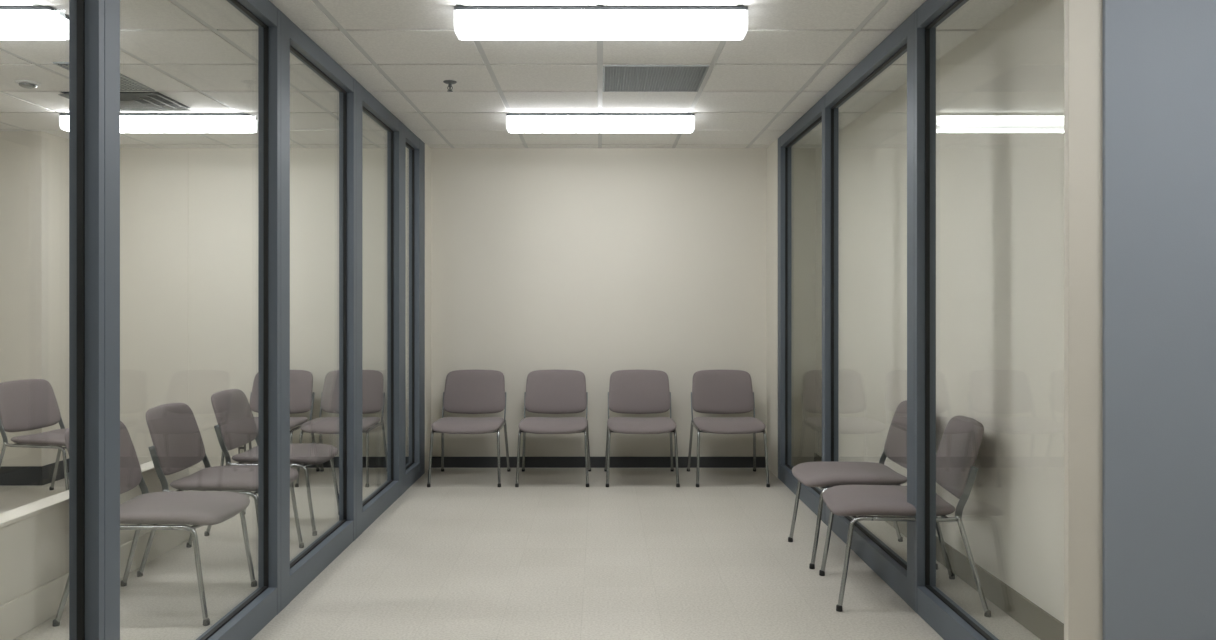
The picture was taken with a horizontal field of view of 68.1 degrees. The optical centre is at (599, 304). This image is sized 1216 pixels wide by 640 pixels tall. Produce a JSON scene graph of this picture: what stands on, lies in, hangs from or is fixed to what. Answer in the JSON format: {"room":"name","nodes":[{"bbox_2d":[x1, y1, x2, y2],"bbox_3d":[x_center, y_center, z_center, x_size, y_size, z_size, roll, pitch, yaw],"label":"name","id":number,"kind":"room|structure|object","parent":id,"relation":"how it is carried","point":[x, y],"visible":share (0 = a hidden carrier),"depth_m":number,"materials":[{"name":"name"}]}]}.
{"room":"hospital interior","nodes":[
{"label":"hospital interior","id":0,"kind":"room"},
{"bbox_2d":[0,131,68,465],"bbox_3d":[-4.825,0.028,7.285,1.150,2.696,0.870,0,0,0],"label":"wall","id":1,"kind":"structure","parent":0,"point":[34,165],"depth_m":6.85,"materials":[{"name":"beige paint"}]},
{"bbox_2d":[0,466,40,485],"bbox_3d":[-4.775,1.304,6.844,1.050,0.145,0.012,0,0,0],"label":"baseboard","id":2,"kind":"structure","parent":1,"relation":"attached to","point":[9,475],"depth_m":6.84,"materials":[{"name":"grey plastic"}]},
{"bbox_2d":[41,459,68,485],"bbox_3d":[-4.244,1.304,7.213,0.012,0.145,0.750,0,0,0],"label":"baseboard","id":3,"kind":"structure","parent":1,"relation":"attached to","point":[47,471],"depth_m":6.96,"materials":[{"name":"grey plastic"}]},
{"bbox_2d":[0,461,188,605],"bbox_3d":[-2.470,1.129,3.200,0.120,0.495,4.220,0,0,0],"label":"wall","id":4,"kind":"structure","parent":0,"point":[34,536],"depth_m":3.89,"materials":[{"name":"beige paint"}]},
{"bbox_2d":[0,524,190,639],"bbox_3d":[-2.414,1.296,3.200,0.012,0.160,4.200,0,0,0],"label":"baseboard","id":5,"kind":"structure","parent":4,"relation":"attached to","point":[27,611],"depth_m":3.94,"materials":[{"name":"beige paint"}]},
{"bbox_2d":[425,143,430,472],"bbox_3d":[-1.470,0.028,7.473,0.089,2.696,0.255,0,0,0],"label":"wall","id":6,"kind":"structure","parent":0,"point":[427,148],"depth_m":7.44,"materials":[{"name":"beige paint"}]},
{"bbox_2d":[69,0,424,639],"bbox_3d":[-1.472,0.030,4.213,0.085,2.692,6.265,0,0,0],"label":"window","id":7,"kind":"structure","parent":6,"relation":"in","point":[94,25],"depth_m":3.99,"materials":[{"name":"metal"}]},
{"bbox_2d":[120,148,815,466],"bbox_3d":[-0.625,0.028,7.660,7.250,2.696,0.120,0,0,0],"label":"wall","id":8,"kind":"structure","parent":0,"point":[597,263],"depth_m":7.60,"materials":[{"name":"beige paint"}]},
{"bbox_2d":[187,148,188,405],"bbox_3d":[-3.478,-0.018,7.598,0.009,2.604,0.004,0,0,0],"label":"trim","id":9,"kind":"structure","parent":8,"relation":"attached to","point":[187,148],"depth_m":7.60,"materials":[{"name":"beige paint"}]},
{"bbox_2d":[238,444,245,453],"bbox_3d":[-3.020,1.211,7.594,0.064,0.110,0.011,0,0,0],"label":"wall outlet","id":10,"kind":"object","parent":8,"relation":"attached to","point":[241,449],"visible":0.49,"depth_m":7.59,"materials":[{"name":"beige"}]},
{"bbox_2d":[138,457,408,467],"bbox_3d":[-2.882,1.330,7.594,2.735,0.092,0.012,0,0,0],"label":"baseboard","id":11,"kind":"structure","parent":8,"relation":"attached to","point":[374,462],"depth_m":7.59,"materials":[{"name":"grey plastic"}]},
{"bbox_2d":[431,457,765,467],"bbox_3d":[-0.010,1.330,7.594,2.832,0.092,0.012,0,0,0],"label":"baseboard","id":12,"kind":"structure","parent":8,"relation":"attached to","point":[449,462],"depth_m":7.59,"materials":[{"name":"grey plastic"}]},
{"bbox_2d":[0,0,1018,147],"bbox_3d":[-1.200,-1.356,2.575,8.400,0.072,10.350,0,0,0],"label":"ceiling","id":13,"kind":"structure","parent":0,"point":[201,55],"depth_m":4.97,"materials":[{"name":"tile"}]},
{"bbox_2d":[15,80,40,88],"bbox_3d":[-3.400,-1.305,5.350,0.130,0.034,0.130,0,0,0],"label":"smoke detector","id":14,"kind":"object","parent":13,"relation":"attached to","point":[29,84],"visible":1,"depth_m":5.32,"materials":[{"name":"white plastic"}]},
{"bbox_2d":[0,7,68,39],"bbox_3d":[-3.080,-1.265,4.065,1.300,0.105,0.176,0,0,0],"label":"ceiling light","id":15,"kind":"object","parent":13,"relation":"attached to","point":[16,23],"visible":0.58,"depth_m":3.99,"materials":[{"name":"grey plastic"}]},
{"bbox_2d":[53,62,154,90],"bbox_3d":[-2.860,-1.319,5.220,0.240,0.012,0.640,0,0,0],"label":"ceiling vent","id":16,"kind":"object","parent":13,"relation":"in","point":[140,86],"visible":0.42,"depth_m":5.37,"materials":[{"name":"grey metal"}]},
{"bbox_2d":[58,92,191,110],"bbox_3d":[-3.050,-1.310,5.815,0.620,0.023,0.470,0,0,0],"label":"ceiling vent","id":17,"kind":"object","parent":13,"relation":"in","point":[129,101],"visible":0.61,"depth_m":5.85,"materials":[{"name":"silver metal"}]},
{"bbox_2d":[59,114,256,132],"bbox_3d":[-3.080,-1.265,6.295,1.300,0.105,0.176,0,0,0],"label":"ceiling light","id":18,"kind":"object","parent":13,"relation":"attached to","point":[129,123],"visible":0.8,"depth_m":6.21,"materials":[{"name":"grey plastic"}]},
{"bbox_2d":[443,80,456,91],"bbox_3d":[-0.888,-1.292,5.330,0.080,0.062,0.080,0,0,0],"label":"sprinkler head","id":19,"kind":"object","parent":13,"relation":"attached to","point":[449,82],"visible":1,"depth_m":5.32},
{"bbox_2d":[506,114,694,132],"bbox_3d":[0.004,-1.265,6.295,1.300,0.105,0.176,0,0,0],"label":"ceiling light","id":20,"kind":"object","parent":13,"relation":"attached to","point":[515,123],"visible":1,"depth_m":6.21,"materials":[{"name":"grey plastic"}]},
{"bbox_2d":[454,7,747,39],"bbox_3d":[0.004,-1.265,4.065,1.300,0.105,0.176,0,0,0],"label":"ceiling light","id":21,"kind":"object","parent":13,"relation":"attached to","point":[470,23],"visible":1,"depth_m":3.98,"materials":[{"name":"grey plastic"}]},
{"bbox_2d":[603,65,708,91],"bbox_3d":[0.310,-1.319,5.261,0.588,0.012,0.593,0,0,0],"label":"ceiling vent","id":22,"kind":"object","parent":13,"relation":"in","point":[616,78],"visible":1,"depth_m":5.24,"materials":[{"name":"grey metal"}]},
{"bbox_2d":[0,468,1039,639],"bbox_3d":[-1.200,1.416,2.575,8.400,0.080,10.350,0,0,0],"label":"floor","id":23,"kind":"structure","parent":0,"point":[463,556],"depth_m":4.66,"materials":[{"name":"tile"}]},
{"bbox_2d":[0,379,68,490],"bbox_3d":[-3.819,0.957,6.350,0.688,0.838,0.576,0,0,11],"label":"chair","id":24,"kind":"object","parent":23,"relation":"on","point":[28,404],"visible":0.66,"depth_m":6.33,"materials":[{"name":"grey fabric"}]},
{"bbox_2d":[52,421,256,626],"bbox_3d":[-2.019,0.957,4.131,0.688,0.838,0.576,0,0,0],"label":"chair","id":25,"kind":"object","parent":23,"relation":"on","point":[198,509],"visible":0.65,"depth_m":4.11,"materials":[{"name":"grey fabric"}]},
{"bbox_2d":[137,402,303,576],"bbox_3d":[-2.019,0.957,4.831,0.688,0.838,0.576,0,0,0],"label":"chair","id":26,"kind":"object","parent":23,"relation":"on","point":[178,445],"visible":0.85,"depth_m":4.76,"materials":[{"name":"grey fabric"}]},
{"bbox_2d":[220,370,319,471],"bbox_3d":[-2.599,0.957,7.114,0.576,0.838,0.688,0,0,0],"label":"chair","id":27,"kind":"object","parent":23,"relation":"on","point":[301,381],"visible":0.33,"depth_m":7.34,"materials":[{"name":"grey fabric"}]},
{"bbox_2d":[204,389,338,535],"bbox_3d":[-2.029,0.957,5.631,0.688,0.838,0.576,0,0,0],"label":"chair","id":28,"kind":"object","parent":23,"relation":"on","point":[236,427],"visible":0.71,"depth_m":5.55,"materials":[{"name":"grey fabric"}]},
{"bbox_2d":[295,370,386,486],"bbox_3d":[-2.019,0.957,7.114,0.576,0.838,0.688,0,0,0],"label":"chair","id":29,"kind":"object","parent":23,"relation":"on","point":[373,396],"visible":0.78,"depth_m":7.33,"materials":[{"name":"grey fabric"}]},
{"bbox_2d":[427,370,510,486],"bbox_3d":[-1.024,0.957,7.114,0.576,0.838,0.688,0,0,0],"label":"chair","id":30,"kind":"object","parent":23,"relation":"on","point":[466,391],"visible":1,"depth_m":7.34,"materials":[{"name":"grey fabric"}]},
{"bbox_2d":[515,370,590,486],"bbox_3d":[-0.359,0.957,7.114,0.576,0.838,0.688,0,0,0],"label":"chair","id":31,"kind":"object","parent":23,"relation":"on","point":[547,391],"visible":1,"depth_m":7.33,"materials":[{"name":"grey fabric"}]},
{"bbox_2d":[604,370,679,486],"bbox_3d":[0.323,0.957,7.114,0.576,0.838,0.688,0,0,0],"label":"chair","id":32,"kind":"object","parent":23,"relation":"on","point":[630,391],"visible":1,"depth_m":7.34,"materials":[{"name":"grey fabric"}]},
{"bbox_2d":[687,370,769,486],"bbox_3d":[1.003,0.957,7.114,0.576,0.838,0.688,0,0,0],"label":"chair","id":33,"kind":"object","parent":23,"relation":"on","point":[713,391],"visible":1,"depth_m":7.34,"materials":[{"name":"grey fabric"}]},
{"bbox_2d":[788,400,937,569],"bbox_3d":[1.434,0.957,4.954,0.688,0.838,0.576,0,0,0],"label":"chair","id":34,"kind":"object","parent":23,"relation":"on","point":[821,475],"visible":0.59,"depth_m":4.95,"materials":[{"name":"grey fabric"}]},
{"bbox_2d":[819,416,990,616],"bbox_3d":[1.429,0.957,4.274,0.688,0.838,0.576,0,0,6],"label":"chair","id":35,"kind":"object","parent":23,"relation":"on","point":[961,440],"visible":0.9,"depth_m":4.12,"materials":[{"name":"grey fabric"}]},
{"bbox_2d":[766,138,777,477],"bbox_3d":[1.450,0.028,7.371,0.089,2.696,0.458,0,0,0],"label":"wall","id":36,"kind":"structure","parent":0,"point":[772,149],"depth_m":7.33,"materials":[{"name":"beige paint"}]},
{"bbox_2d":[778,0,998,639],"bbox_3d":[1.452,0.030,4.918,0.085,2.692,4.448,0,0,0],"label":"window","id":37,"kind":"structure","parent":36,"relation":"in","point":[913,580],"depth_m":4.09,"materials":[{"name":"metal"}]},
{"bbox_2d":[816,0,1063,623],"bbox_3d":[1.870,0.028,5.140,0.100,2.696,4.920,0,0,0],"label":"wall","id":38,"kind":"structure","parent":0,"point":[1000,90],"depth_m":4.29,"materials":[{"name":"beige paint"}]},
{"bbox_2d":[814,453,1063,639],"bbox_3d":[1.814,1.314,5.150,0.012,0.124,4.900,0,0,0],"label":"baseboard","id":39,"kind":"structure","parent":38,"relation":"attached to","point":[1043,625],"depth_m":4.03,"materials":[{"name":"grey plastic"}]},
{"bbox_2d":[1103,0,1215,639],"bbox_3d":[2.185,0.028,2.663,1.390,2.696,0.016,0,0,0],"label":"wall","id":40,"kind":"structure","parent":0,"point":[1159,56],"depth_m":2.65,"materials":[{"name":"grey paint"}]},
{"bbox_2d":[1064,0,1102,639],"bbox_3d":[1.605,0.028,2.686,0.429,2.696,0.028,0,0,0],"label":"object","id":41,"kind":"structure","parent":40,"relation":"attached to","point":[1083,19],"depth_m":2.67,"materials":[{"name":"beige paint"}]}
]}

